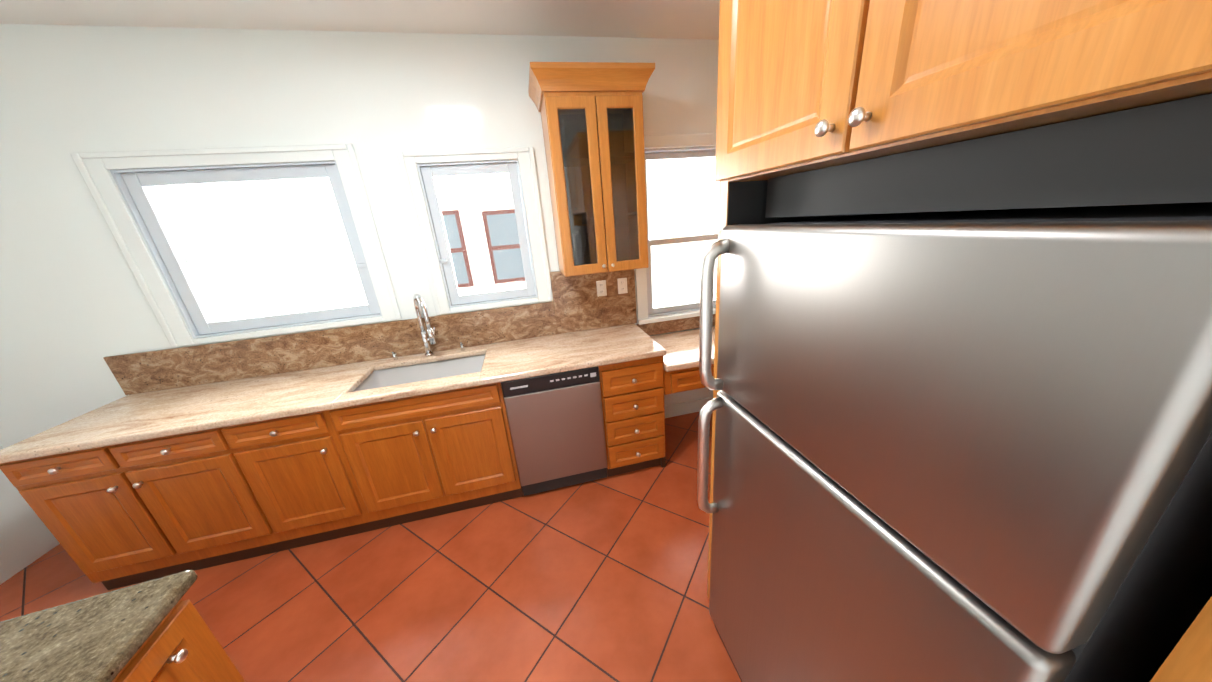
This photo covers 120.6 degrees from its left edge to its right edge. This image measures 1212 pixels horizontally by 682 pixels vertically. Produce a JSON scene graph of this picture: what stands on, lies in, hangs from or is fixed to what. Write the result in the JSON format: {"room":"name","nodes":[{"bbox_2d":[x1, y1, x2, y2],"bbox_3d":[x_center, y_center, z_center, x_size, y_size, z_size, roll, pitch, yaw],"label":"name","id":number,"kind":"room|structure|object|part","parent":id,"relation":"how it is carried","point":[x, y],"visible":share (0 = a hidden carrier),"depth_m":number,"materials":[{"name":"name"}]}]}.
{"room":"kitchen","nodes":[
{"label":"kitchen","id":0,"kind":"room"},
{"bbox_2d":[0,444,59,583],"bbox_3d":[-3.320,0.548,0.186,0.200,2.730,3.500,-8,20,-11],"label":"wall","id":1,"kind":"structure","parent":0,"point":[27,537],"depth_m":2.06,"materials":[{"name":"white paint"}]},
{"bbox_2d":[0,24,718,447],"bbox_3d":[-1.146,-0.407,2.402,5.540,2.730,0.200,-8,20,-11],"label":"wall","id":2,"kind":"structure","parent":0,"point":[74,308],"depth_m":1.90,"materials":[{"name":"white paint"}]},
{"bbox_2d":[70,144,401,347],"bbox_3d":[-2.036,-0.567,2.095,1.268,1.039,0.186,-8,20,-11],"label":"window","id":3,"kind":"structure","parent":2,"relation":"in","point":[338,167],"depth_m":1.98,"materials":[{"name":"white paint"}]},
{"bbox_3d":[-2.036,-0.540,2.086,0.910,0.785,0.004,-8,20,-11],"label":"glass","id":4,"kind":"part","parent":3,"relation":"part of","materials":[{"name":"glass"}]},
{"bbox_2d":[103,269,715,395],"bbox_3d":[-0.688,-0.058,2.164,4.438,0.578,0.658,-8,20,-11],"label":"backsplash","id":5,"kind":"structure","parent":2,"relation":"attached to","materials":[{"name":"brown stone"}]},
{"bbox_2d":[596,280,606,296],"bbox_3d":[-0.032,-0.387,2.544,0.072,0.116,0.008,-8,20,-11],"label":"electrical outlet","id":6,"kind":"object","parent":5,"relation":"attached to","point":[601,288],"visible":1,"depth_m":2.54,"materials":[{"name":"white plastic"}]},
{"bbox_2d":[617,278,627,293],"bbox_3d":[0.123,-0.410,2.574,0.072,0.116,0.008,-8,20,-11],"label":"electrical outlet","id":7,"kind":"object","parent":5,"relation":"attached to","point":[622,285],"visible":1,"depth_m":2.57,"materials":[{"name":"white plastic"}]},
{"bbox_2d":[397,147,552,314],"bbox_3d":[-0.823,-0.724,2.340,0.793,0.989,0.186,-8,20,-11],"label":"window","id":8,"kind":"structure","parent":2,"relation":"in","point":[525,185],"depth_m":2.25,"materials":[{"name":"white paint"}]},
{"bbox_3d":[-0.835,-0.713,2.355,0.618,0.890,0.160,-8,20,-11],"label":"frame","id":9,"kind":"part","parent":8,"relation":"part of","materials":[{"name":"white paint"}]},
{"bbox_3d":[-0.823,-0.701,2.319,0.470,0.760,0.004,-8,20,-11],"label":"glass","id":10,"kind":"part","parent":8,"relation":"part of","materials":[{"name":"glass"}]},
{"bbox_2d":[528,62,654,276],"bbox_3d":[-0.063,-0.988,2.144,0.659,1.080,0.404,-8,20,-11],"label":"upper cabinet","id":11,"kind":"object","parent":2,"relation":"attached to","point":[592,122],"visible":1,"depth_m":2.00,"materials":[{"name":"brown wood"}]},
{"bbox_3d":[-0.100,-1.444,1.984,0.659,0.110,0.404,-8,20,-11],"label":"crown","id":12,"kind":"part","parent":11,"relation":"part of","materials":[{"name":"brown wood"}]},
{"bbox_3d":[-0.024,-0.880,2.025,0.435,0.842,0.004,-8,20,-11],"label":"glass","id":13,"kind":"part","parent":11,"relation":"part of","materials":[{"name":"clear glass"}]},
{"bbox_2d":[635,133,719,324],"bbox_3d":[0.611,-0.829,2.647,0.877,1.295,0.205,-8,20,-11],"label":"window","id":14,"kind":"structure","parent":2,"relation":"in","point":[665,150],"depth_m":2.61,"materials":[{"name":"white paint"}]},
{"bbox_3d":[0.617,-1.073,2.599,0.670,0.555,0.003,-8,20,-11],"label":"upper window glass","id":15,"kind":"part","parent":14,"relation":"part of","materials":[{"name":"glass"}]},
{"bbox_3d":[0.668,-0.536,2.747,0.670,0.500,0.003,-8,20,-11],"label":"glass","id":16,"kind":"part","parent":14,"relation":"part of","materials":[{"name":"glass"}]},
{"bbox_2d":[664,397,712,417],"bbox_3d":[0.875,0.571,3.104,1.201,0.120,0.015,-8,20,-11],"label":"baseboard","id":17,"kind":"structure","parent":2,"relation":"attached to","point":[682,408],"depth_m":3.06,"materials":[{"name":"white paint"}]},
{"bbox_2d":[0,0,719,39],"bbox_3d":[-0.857,-1.201,0.316,5.540,0.100,3.700,-8,20,-11],"label":"ceiling","id":18,"kind":"structure","parent":0,"point":[682,19],"depth_m":1.74,"materials":[{"name":"white paint"}]},
{"bbox_2d":[0,411,740,681],"bbox_3d":[-0.642,1.461,1.253,5.540,0.100,3.700,-8,20,-11],"label":"floor","id":19,"kind":"structure","parent":0,"point":[603,580],"depth_m":1.73,"materials":[{"name":"tile"}]},
{"bbox_2d":[0,429,279,589],"bbox_3d":[-2.380,0.804,2.057,0.860,0.868,0.617,-8,20,-11],"label":"base cabinet","id":20,"kind":"object","parent":19,"relation":"on","point":[182,459],"depth_m":1.76,"materials":[{"name":"brown wood"}]},
{"bbox_2d":[0,321,667,464],"bbox_3d":[-1.264,0.207,2.119,3.224,0.040,0.642,-8,20,-11],"label":"countertop","id":21,"kind":"structure","parent":20,"relation":"on","point":[183,410],"depth_m":1.95,"materials":[{"name":"beige stone"}]},
{"bbox_2d":[340,353,495,436],"bbox_3d":[-1.116,0.294,2.183,0.780,0.212,0.460,-8,20,-11],"label":"sink","id":22,"kind":"object","parent":21,"relation":"in","point":[389,414],"depth_m":1.96,"materials":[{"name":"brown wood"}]},
{"bbox_2d":[408,294,439,356],"bbox_3d":[-1.168,-0.091,2.227,0.135,0.434,0.214,-8,20,-11],"label":"faucet","id":23,"kind":"object","parent":21,"relation":"on","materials":[{"name":"silver metal"}]},
{"bbox_2d":[120,599,244,681],"bbox_3d":[-1.651,1.202,0.759,1.337,0.868,0.231,-10,20,-16],"label":"base cabinet","id":24,"kind":"object","parent":19,"relation":"on","point":[186,650],"depth_m":0.87,"materials":[{"name":"wood"}]},
{"bbox_2d":[0,570,197,681],"bbox_3d":[-1.584,0.862,0.331,1.350,0.040,0.906,-10,20,-16],"label":"countertop","id":25,"kind":"structure","parent":24,"relation":"on","point":[97,638],"depth_m":0.78,"materials":[{"name":"beige stone"}]},
{"bbox_3d":[-1.034,1.045,0.923,0.019,0.720,0.215,-10,20,-16],"label":"door","id":26,"kind":"part","parent":24,"relation":"part of","materials":[{"name":"brown wood"}]},
{"bbox_2d":[220,409,407,550],"bbox_3d":[-1.735,0.707,2.183,0.470,0.868,0.617,-8,20,-11],"label":"base cabinet","id":27,"kind":"object","parent":19,"relation":"on","point":[312,482],"depth_m":1.91,"materials":[{"name":"brown wood"}]},
{"bbox_2d":[492,369,611,497],"bbox_3d":[-0.371,0.507,2.444,0.595,0.866,0.629,-8,20,-11],"label":"base cabinet","id":28,"kind":"object","parent":19,"relation":"on","point":[555,427],"depth_m":2.14,"materials":[{"name":"metal"}]},
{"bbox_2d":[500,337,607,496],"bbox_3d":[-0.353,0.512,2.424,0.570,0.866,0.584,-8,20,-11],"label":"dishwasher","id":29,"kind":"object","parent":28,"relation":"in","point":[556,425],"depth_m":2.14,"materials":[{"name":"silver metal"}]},
{"bbox_2d":[600,357,667,475],"bbox_3d":[0.125,0.430,2.546,0.419,0.868,0.617,-8,20,-11],"label":"base cabinet","id":30,"kind":"object","parent":19,"relation":"on","point":[634,392],"depth_m":2.25,"materials":[{"name":"brown wood"}]},
{"bbox_2d":[668,365,713,393],"bbox_3d":[0.625,0.143,2.559,0.632,0.174,0.590,-8,20,-11],"label":"base cabinet","id":31,"kind":"object","parent":19,"relation":"on","point":[687,379],"depth_m":2.26,"materials":[{"name":"brown wood"}]},
{"bbox_2d":[652,325,714,372],"bbox_3d":[0.900,0.000,2.574,1.214,0.040,0.612,-8,20,-11],"label":"countertop","id":32,"kind":"structure","parent":31,"relation":"on","point":[683,347],"depth_m":2.44,"materials":[{"name":"beige stone"}]},
{"bbox_2d":[697,202,1211,681],"bbox_3d":[0.804,0.526,0.934,0.860,1.650,0.760,-8,20,-11],"label":"refrigerator","id":33,"kind":"object","parent":19,"relation":"on","point":[965,446],"visible":1,"depth_m":0.48,"materials":[{"name":"grey metal"}]},
{"bbox_2d":[707,0,1211,681],"bbox_3d":[1.134,0.114,0.900,1.427,2.400,0.960,-8,20,-11],"label":"cabinet","id":34,"kind":"object","parent":19,"relation":"on","point":[833,108],"visible":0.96,"depth_m":0.48,"materials":[{"name":"brown wood"}]},
{"label":"outside","id":35,"kind":"structure","parent":0,"visible":0},
{"bbox_2d":[154,157,719,320],"bbox_3d":[0.238,-4.144,4.745,20.000,10.000,0.200,-8,20,-11],"label":"building","id":36,"kind":"structure","parent":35,"point":[297,205],"depth_m":4.65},
{"bbox_2d":[442,210,473,287],"bbox_3d":[-2.379,-1.269,4.923,0.750,1.070,0.048,-8,20,-11],"label":"window","id":37,"kind":"structure","parent":36,"relation":"attached to","point":[461,233],"depth_m":4.95,"materials":[{"name":"red wood"}]},
{"bbox_2d":[442,209,524,283],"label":"window","id":38,"kind":"structure","parent":36,"relation":"attached to","point":[492,248],"depth_m":5.07,"materials":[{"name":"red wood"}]}
]}

